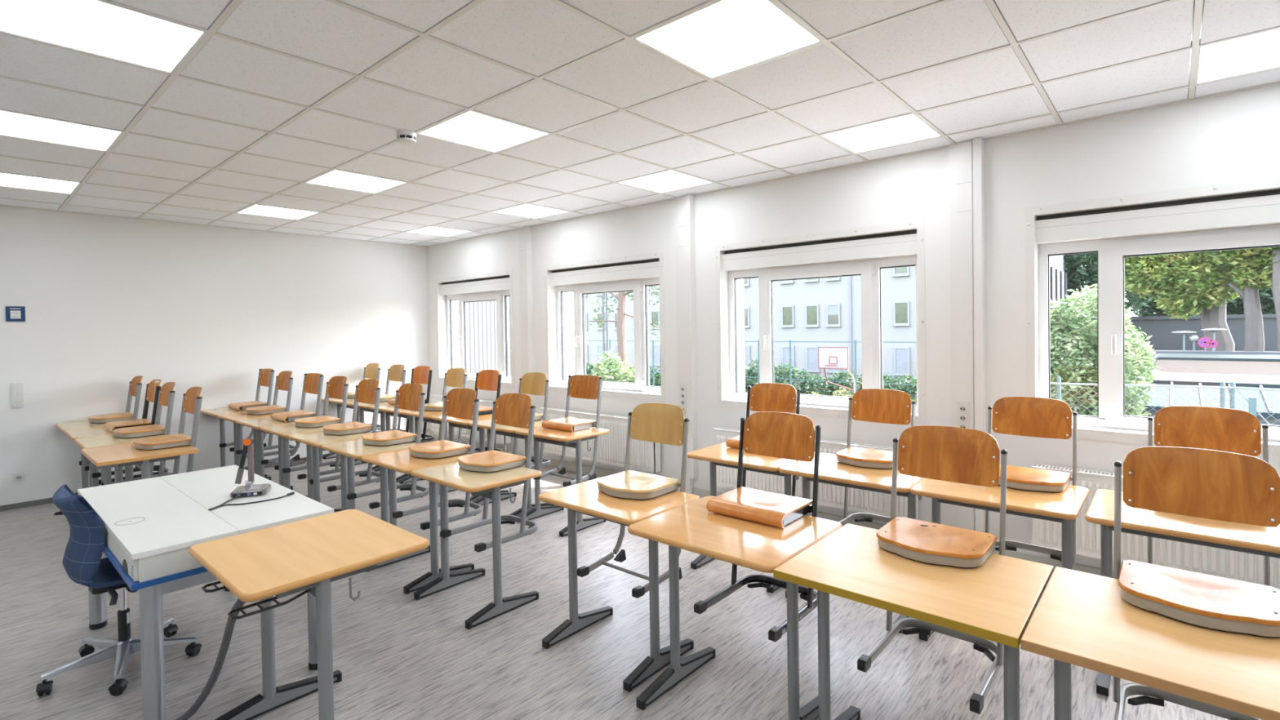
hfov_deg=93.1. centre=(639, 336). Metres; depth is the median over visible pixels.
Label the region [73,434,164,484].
school desk
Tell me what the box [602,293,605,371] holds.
lamp post
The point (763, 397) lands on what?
chair
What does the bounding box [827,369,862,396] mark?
bush
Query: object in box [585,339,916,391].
fence
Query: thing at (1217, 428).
chair
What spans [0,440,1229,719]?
floor
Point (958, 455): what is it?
chair
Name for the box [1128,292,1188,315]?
tree
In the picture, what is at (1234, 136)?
wall
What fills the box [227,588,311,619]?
wire shelf
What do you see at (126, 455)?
school desk
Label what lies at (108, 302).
wall
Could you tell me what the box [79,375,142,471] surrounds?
chair
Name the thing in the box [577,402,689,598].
chair
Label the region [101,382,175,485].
chair
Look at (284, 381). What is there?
chair
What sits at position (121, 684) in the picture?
caster
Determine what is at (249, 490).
camera
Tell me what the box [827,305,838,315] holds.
blind
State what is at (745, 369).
bush
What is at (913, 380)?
bush
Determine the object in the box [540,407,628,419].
grille
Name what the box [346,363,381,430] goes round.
chair
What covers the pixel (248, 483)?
socket
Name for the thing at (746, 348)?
shutter
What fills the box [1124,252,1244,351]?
tree
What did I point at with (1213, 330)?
street lamp
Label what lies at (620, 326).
pine tree
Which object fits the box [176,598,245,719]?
conduit
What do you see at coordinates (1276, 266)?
tree
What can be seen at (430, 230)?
recessed light
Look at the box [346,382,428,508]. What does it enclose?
chair
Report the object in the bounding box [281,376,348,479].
chair
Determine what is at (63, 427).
school desk
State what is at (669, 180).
recessed light
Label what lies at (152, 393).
chair
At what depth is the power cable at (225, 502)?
3.03 m
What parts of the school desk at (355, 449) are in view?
leg, leg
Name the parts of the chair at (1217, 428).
post, backrest, post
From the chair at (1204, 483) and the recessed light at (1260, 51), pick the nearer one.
the chair at (1204, 483)
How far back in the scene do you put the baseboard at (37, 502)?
5.77 m
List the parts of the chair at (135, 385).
seat, post, backrest, post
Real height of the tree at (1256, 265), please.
6.000 m
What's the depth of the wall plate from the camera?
5.67 m
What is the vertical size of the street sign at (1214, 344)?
1.050 m
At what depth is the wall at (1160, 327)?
34.19 m
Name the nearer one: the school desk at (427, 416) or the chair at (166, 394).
the chair at (166, 394)
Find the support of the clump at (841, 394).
on the ground
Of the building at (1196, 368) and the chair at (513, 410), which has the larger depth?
the building at (1196, 368)
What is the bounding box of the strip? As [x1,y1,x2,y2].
[680,383,686,413]
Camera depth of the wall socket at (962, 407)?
4.13 m
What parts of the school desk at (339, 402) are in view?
foot trim, leg, leg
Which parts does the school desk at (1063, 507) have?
foot trim, leg, leg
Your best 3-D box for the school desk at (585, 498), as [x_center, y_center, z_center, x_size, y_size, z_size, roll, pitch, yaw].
[-0.106,1.181,3.064,0.684,0.763,0.523,0,1,41]
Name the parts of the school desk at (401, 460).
leg, foot trim, leg, foot trim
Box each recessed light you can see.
[0,0,205,73]
[0,110,122,151]
[0,173,79,194]
[236,204,319,219]
[306,169,404,193]
[408,226,470,236]
[417,111,549,152]
[493,204,569,218]
[618,170,711,193]
[634,0,821,79]
[821,114,941,153]
[1195,28,1279,84]
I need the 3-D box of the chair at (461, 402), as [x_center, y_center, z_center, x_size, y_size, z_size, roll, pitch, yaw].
[-1.380,0.808,4.179,0.415,0.868,0.494,0,1,41]
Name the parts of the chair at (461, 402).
seat, post, backrest, post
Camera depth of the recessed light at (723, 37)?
2.57 m
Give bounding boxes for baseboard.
[0,440,428,511]
[429,434,1113,577]
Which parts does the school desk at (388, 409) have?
leg, foot trim, leg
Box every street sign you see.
[1197,337,1212,351]
[1208,339,1217,351]
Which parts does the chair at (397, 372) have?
post, seat, backrest, post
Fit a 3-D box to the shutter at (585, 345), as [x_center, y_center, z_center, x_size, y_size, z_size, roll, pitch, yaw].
[-4.645,1.370,50.720,0.660,1.340,0.070,0,1,41]
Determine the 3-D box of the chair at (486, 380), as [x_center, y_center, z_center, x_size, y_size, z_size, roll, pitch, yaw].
[-1.676,0.781,6.138,0.415,0.868,0.494,0,1,41]
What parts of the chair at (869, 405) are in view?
post, seat, backrest, post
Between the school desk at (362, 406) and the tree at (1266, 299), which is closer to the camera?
the school desk at (362, 406)
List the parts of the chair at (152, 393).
seat, post, backrest, post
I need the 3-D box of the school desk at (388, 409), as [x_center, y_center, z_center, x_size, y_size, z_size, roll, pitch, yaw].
[-2.644,1.161,6.817,0.658,0.763,0.523,0,1,41]
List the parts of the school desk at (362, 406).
leg, leg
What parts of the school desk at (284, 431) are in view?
leg, leg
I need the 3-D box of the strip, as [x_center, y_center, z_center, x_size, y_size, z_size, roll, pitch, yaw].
[0.405,0.583,5.708,0.072,0.280,0.011,0,1,41]
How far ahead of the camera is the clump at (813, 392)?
28.10 m
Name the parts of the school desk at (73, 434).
leg, leg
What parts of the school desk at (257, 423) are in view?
leg, leg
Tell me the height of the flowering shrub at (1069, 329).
4.716 m
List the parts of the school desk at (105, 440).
leg, leg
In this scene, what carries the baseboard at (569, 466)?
attached to the wall at (1234, 136)
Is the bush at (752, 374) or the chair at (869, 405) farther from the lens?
the bush at (752, 374)
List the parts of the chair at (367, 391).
seat, post, backrest, post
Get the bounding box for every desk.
[55,420,105,494]
[63,426,113,487]
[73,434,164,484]
[77,465,333,719]
[80,443,199,481]
[188,509,429,719]
[200,407,266,475]
[217,412,271,479]
[235,417,307,497]
[260,423,341,511]
[288,431,371,512]
[321,397,359,459]
[321,439,418,522]
[346,401,392,471]
[361,448,474,594]
[368,404,413,482]
[398,409,454,493]
[410,461,542,629]
[431,413,508,502]
[469,419,549,516]
[515,426,609,537]
[537,476,700,692]
[627,496,842,719]
[687,442,814,593]
[773,523,1053,719]
[778,453,925,633]
[910,478,1088,641]
[1020,566,1279,719]
[1084,488,1279,696]
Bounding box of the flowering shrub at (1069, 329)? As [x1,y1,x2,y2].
[1049,284,1159,416]
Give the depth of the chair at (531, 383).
5.76 m
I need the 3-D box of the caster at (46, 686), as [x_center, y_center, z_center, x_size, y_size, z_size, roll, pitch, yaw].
[-2.676,1.555,2.725,0.045,0.044,0.057,-1,1,-32]
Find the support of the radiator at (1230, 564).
attached to the wall at (1234, 136)
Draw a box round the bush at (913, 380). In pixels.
[891,374,916,402]
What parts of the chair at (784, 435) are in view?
post, seat, backrest, post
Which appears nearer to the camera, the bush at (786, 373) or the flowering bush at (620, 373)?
the flowering bush at (620, 373)
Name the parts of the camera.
camera arm, port panel, arm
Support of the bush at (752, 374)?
on the ground
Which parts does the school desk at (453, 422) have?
leg, leg, foot trim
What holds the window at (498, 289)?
attached to the wall at (1234, 136)
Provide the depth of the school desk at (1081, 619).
1.58 m
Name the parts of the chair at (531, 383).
post, backrest, seat, post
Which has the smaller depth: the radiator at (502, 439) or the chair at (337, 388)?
the chair at (337, 388)
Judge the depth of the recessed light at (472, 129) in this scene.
3.77 m
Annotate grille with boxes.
[431,394,496,403]
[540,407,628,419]
[713,426,893,451]
[1031,463,1123,479]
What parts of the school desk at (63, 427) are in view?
leg, leg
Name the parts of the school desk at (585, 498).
leg, foot trim, leg, foot trim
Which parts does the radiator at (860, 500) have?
panel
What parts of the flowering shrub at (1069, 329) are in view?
stem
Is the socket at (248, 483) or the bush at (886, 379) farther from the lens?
the bush at (886, 379)
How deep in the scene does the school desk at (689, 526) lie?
2.49 m
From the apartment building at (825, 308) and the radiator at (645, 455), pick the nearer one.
the radiator at (645, 455)
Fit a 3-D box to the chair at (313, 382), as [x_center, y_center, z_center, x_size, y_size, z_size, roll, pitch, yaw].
[-3.384,0.811,5.933,0.415,0.877,0.478,0,1,41]
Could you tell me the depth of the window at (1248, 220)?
3.69 m
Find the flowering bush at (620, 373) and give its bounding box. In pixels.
[591,348,635,382]
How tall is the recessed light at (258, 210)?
0.028 m
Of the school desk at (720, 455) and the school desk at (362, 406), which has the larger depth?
the school desk at (362, 406)
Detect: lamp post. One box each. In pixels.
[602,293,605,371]
[605,293,608,375]
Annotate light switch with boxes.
[11,382,23,408]
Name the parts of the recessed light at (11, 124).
frame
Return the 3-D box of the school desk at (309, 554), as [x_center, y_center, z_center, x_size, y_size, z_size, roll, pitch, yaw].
[-1.320,1.210,2.433,0.728,0.763,0.675,0,1,41]
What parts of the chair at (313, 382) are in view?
post, seat, post, backrest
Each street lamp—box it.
[1171,330,1196,351]
[1189,334,1198,351]
[1200,328,1226,351]
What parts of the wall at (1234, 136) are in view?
casing, casing, casing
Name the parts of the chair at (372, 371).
seat, backrest, post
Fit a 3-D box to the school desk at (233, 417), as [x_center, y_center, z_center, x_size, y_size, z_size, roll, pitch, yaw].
[-4.018,1.190,6.308,0.638,0.763,0.503,0,1,41]
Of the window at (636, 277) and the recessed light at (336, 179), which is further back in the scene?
the window at (636, 277)
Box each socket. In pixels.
[12,472,25,482]
[244,480,253,487]
[956,400,968,428]
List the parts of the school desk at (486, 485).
leg, foot trim, leg, foot trim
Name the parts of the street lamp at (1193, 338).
globe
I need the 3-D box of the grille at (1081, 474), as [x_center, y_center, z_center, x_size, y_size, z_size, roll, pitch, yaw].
[3.122,0.816,3.278,1.690,0.012,0.104,0,1,41]
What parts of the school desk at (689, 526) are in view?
leg, foot trim, leg, foot trim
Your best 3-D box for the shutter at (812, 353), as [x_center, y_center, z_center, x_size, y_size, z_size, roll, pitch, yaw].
[10.630,1.347,37.274,0.660,1.340,0.070,0,1,41]
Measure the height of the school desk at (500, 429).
0.763 m
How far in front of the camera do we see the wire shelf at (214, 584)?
2.24 m
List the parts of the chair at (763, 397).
seat, post, backrest, post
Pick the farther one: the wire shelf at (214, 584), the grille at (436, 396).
the grille at (436, 396)
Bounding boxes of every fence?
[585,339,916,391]
[1050,375,1279,424]
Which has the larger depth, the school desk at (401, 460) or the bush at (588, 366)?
the bush at (588, 366)
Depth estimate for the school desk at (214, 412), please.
6.69 m
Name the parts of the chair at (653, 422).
post, seat, backrest, post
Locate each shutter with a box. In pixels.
[585,345,586,361]
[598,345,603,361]
[653,346,658,364]
[744,346,748,366]
[783,347,792,368]
[807,347,817,369]
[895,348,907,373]
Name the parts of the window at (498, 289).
handle, sill, frame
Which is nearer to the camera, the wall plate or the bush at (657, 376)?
the wall plate
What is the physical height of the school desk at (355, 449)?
0.763 m
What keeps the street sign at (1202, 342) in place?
on the street
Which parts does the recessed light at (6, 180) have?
frame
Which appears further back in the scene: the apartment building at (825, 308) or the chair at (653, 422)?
the apartment building at (825, 308)
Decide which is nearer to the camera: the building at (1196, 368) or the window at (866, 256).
the window at (866, 256)
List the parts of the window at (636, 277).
handle, sill, frame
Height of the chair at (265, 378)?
0.877 m
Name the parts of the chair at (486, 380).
post, seat, backrest, post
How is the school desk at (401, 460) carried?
on the floor
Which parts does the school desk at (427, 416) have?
foot trim, leg, leg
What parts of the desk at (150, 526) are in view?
leg, drawer, leg, board, panel, apron rail, panel, leg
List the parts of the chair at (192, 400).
seat, post, backrest, post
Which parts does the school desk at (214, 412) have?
leg, leg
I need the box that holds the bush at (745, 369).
[744,366,753,391]
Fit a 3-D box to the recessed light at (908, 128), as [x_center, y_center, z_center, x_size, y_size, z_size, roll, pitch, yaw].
[1.567,-1.321,3.940,0.576,0.028,0.576,0,1,41]
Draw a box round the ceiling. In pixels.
[0,0,1279,246]
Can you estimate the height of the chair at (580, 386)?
0.877 m
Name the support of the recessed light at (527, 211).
in the ceiling
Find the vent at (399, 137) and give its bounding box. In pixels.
[396,134,416,140]
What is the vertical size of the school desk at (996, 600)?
0.763 m
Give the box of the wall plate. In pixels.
[5,306,25,321]
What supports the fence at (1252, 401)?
on the paving
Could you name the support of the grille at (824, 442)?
attached to the radiator at (860, 500)
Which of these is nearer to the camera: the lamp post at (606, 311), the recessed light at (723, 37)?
the recessed light at (723, 37)
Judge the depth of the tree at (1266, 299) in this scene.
37.09 m
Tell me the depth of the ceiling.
3.18 m
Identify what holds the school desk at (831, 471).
on the floor
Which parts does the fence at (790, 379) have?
fence post, fence post, rail, rail, fence post, fence post, fence post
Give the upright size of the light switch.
0.230 m
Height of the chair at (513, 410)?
0.868 m
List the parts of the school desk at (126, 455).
leg, leg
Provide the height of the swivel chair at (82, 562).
0.903 m
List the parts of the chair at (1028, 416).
post, backrest, seat, post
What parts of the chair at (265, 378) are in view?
post, seat, post, backrest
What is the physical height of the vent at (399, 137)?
0.021 m
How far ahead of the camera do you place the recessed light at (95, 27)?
2.43 m
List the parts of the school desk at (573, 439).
leg, foot trim, leg, foot trim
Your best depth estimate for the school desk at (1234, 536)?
2.53 m
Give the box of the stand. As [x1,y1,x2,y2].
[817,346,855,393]
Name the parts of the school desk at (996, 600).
leg, foot trim, leg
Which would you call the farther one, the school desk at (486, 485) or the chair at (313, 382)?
the chair at (313, 382)
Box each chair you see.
[35,484,202,696]
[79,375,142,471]
[91,379,168,484]
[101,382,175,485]
[133,386,202,474]
[219,368,274,451]
[235,370,294,457]
[260,373,324,470]
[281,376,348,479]
[309,378,381,491]
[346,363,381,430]
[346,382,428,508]
[368,364,406,432]
[387,365,434,443]
[392,387,482,529]
[423,368,469,444]
[440,393,537,551]
[468,369,502,453]
[513,372,550,469]
[533,374,603,487]
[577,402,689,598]
[693,411,821,642]
[725,382,800,496]
[835,388,915,526]
[857,425,1007,714]
[985,396,1077,568]
[1112,446,1279,719]
[1147,405,1270,586]
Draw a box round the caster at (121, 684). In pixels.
[107,678,128,690]
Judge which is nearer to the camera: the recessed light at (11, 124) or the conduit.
the conduit
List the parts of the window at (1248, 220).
handle, sill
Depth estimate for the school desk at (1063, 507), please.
2.93 m
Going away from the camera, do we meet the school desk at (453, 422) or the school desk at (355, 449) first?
the school desk at (355, 449)
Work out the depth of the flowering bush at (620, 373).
17.81 m
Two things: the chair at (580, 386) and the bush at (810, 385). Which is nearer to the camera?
the chair at (580, 386)
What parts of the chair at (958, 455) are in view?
post, seat, backrest, post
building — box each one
[584,255,1075,397]
[1125,350,1279,425]
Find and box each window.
[435,270,514,388]
[544,251,665,401]
[715,219,926,425]
[1025,176,1279,456]
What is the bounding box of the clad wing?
[466,291,575,376]
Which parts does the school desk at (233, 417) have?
leg, leg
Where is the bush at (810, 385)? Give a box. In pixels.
[800,373,838,395]
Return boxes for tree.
[586,284,660,367]
[1063,253,1159,328]
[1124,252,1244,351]
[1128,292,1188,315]
[1187,291,1244,315]
[1201,246,1279,351]
[1230,280,1275,314]
[1262,246,1279,351]
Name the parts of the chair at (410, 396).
seat, post, backrest, post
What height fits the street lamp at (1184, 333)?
1.340 m
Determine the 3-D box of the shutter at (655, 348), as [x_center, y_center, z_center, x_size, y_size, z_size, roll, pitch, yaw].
[1.210,1.361,45.566,0.660,1.340,0.070,0,1,41]
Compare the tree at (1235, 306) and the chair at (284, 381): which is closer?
the chair at (284, 381)
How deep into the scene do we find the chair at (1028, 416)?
3.27 m
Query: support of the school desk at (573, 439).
on the floor
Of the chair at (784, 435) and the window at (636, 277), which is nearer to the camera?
the chair at (784, 435)
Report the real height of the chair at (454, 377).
0.868 m
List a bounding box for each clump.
[808,391,821,395]
[831,386,853,396]
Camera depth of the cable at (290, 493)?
3.02 m
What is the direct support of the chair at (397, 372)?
on the school desk at (362, 406)
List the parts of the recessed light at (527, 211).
frame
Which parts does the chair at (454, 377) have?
seat, post, backrest, post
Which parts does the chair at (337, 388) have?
seat, post, backrest, post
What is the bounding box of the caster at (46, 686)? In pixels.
[35,679,53,692]
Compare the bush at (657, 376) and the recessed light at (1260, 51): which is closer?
the recessed light at (1260, 51)
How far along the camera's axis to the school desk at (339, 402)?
7.66 m
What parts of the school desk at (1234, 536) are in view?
foot trim, leg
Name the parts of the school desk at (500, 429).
leg, foot trim, leg, foot trim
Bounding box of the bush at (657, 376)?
[632,365,661,386]
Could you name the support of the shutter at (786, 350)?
hanging from the apartment building at (825, 308)
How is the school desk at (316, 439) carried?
on the floor
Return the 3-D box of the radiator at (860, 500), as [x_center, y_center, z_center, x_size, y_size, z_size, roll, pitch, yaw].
[1.334,1.129,4.875,1.690,0.634,0.148,0,1,41]
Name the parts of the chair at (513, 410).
post, seat, backrest, post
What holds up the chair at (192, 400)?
on the school desk at (126, 455)
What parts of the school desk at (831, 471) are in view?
leg, foot trim, leg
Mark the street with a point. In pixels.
(1154, 350)
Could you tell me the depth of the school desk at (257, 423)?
5.76 m
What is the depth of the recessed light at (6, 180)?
4.86 m
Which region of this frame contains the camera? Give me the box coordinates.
[230,436,271,497]
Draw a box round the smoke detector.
[396,128,416,144]
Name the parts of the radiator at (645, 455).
panel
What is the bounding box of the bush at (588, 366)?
[586,362,595,375]
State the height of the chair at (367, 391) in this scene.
0.868 m
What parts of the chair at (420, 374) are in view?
seat, post, backrest, post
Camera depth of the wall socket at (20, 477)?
5.69 m
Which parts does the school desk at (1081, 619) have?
leg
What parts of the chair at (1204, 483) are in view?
post, seat, backrest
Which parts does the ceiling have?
cross rail, cross rail, cross rail, cross rail, cross rail, cross rail, cross rail, cross rail, cross rail, cross rail, cross rail, cross rail, rail, cross rail, cross rail, cross rail, cross rail, cross rail, cross rail, cross rail, cross rail, cross rail, cross rail, cross rail, cross rail, cross rail, cross rail, cross rail, cross rail, rail, cross rail, cross rail, cross rail, cross rail, cross rail, cross rail, cross rail, cross rail, cross rail, cross rail, cross rail, cross rail, cross rail, cross rail, cross rail, cross rail, cross rail, cross rail, cross rail, cross rail, cross rail, rail, cross rail, cross rail, cross rail, cross rail, cross rail, cross rail, cross rail, cross rail, cross rail, cross rail, cross rail, cross rail, cross rail, cross rail, cross rail, rail, cross rail, cross rail, edge trim, cross rail, cross rail, cross rail, cross rail, cross rail, cross rail, cross rail, cross rail, rail, cross rail, cross rail, cross rail, cross rail, rail, cross rail, rail, cross rail, cross rail, cross rail, cross rail, cross rail, cross rail, cross rail, cross rail, cross rail, cross rail, cross rail, cross rail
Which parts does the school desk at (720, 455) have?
foot trim, leg, foot trim, leg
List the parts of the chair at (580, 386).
post, seat, backrest, post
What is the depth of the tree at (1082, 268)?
33.50 m
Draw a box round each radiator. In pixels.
[431,394,511,453]
[540,407,660,475]
[713,426,918,519]
[1031,463,1279,589]
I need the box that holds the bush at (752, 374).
[744,357,784,388]
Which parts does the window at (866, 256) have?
handle, sill, frame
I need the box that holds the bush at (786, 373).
[774,362,808,394]
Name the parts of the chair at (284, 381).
seat, post, backrest, post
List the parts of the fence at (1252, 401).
fence post, fence post, fence post, fence post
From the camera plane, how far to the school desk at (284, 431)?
5.28 m
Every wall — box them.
[0,205,430,505]
[426,83,1279,570]
[1126,313,1277,350]
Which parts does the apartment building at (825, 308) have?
pane, pane, pane, pane, pane, pane, sill, pane, pane, pane, sill, pane, pane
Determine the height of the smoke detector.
0.064 m
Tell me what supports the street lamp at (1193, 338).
on the street
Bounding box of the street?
[1061,349,1277,384]
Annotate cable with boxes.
[208,495,239,510]
[209,492,294,510]
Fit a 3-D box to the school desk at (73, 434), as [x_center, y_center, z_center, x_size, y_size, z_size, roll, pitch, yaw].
[-4.747,1.215,5.434,0.678,0.763,0.548,0,1,41]
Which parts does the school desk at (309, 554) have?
leg, foot trim, leg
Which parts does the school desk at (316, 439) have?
leg, leg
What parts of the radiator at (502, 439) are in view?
panel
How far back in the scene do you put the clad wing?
11.70 m
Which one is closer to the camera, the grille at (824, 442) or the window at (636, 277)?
the grille at (824, 442)
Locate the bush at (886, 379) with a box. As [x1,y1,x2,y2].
[859,373,906,392]
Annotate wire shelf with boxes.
[201,581,226,592]
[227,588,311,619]
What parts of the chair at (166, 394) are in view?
seat, post, post, backrest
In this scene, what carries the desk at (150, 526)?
on the floor

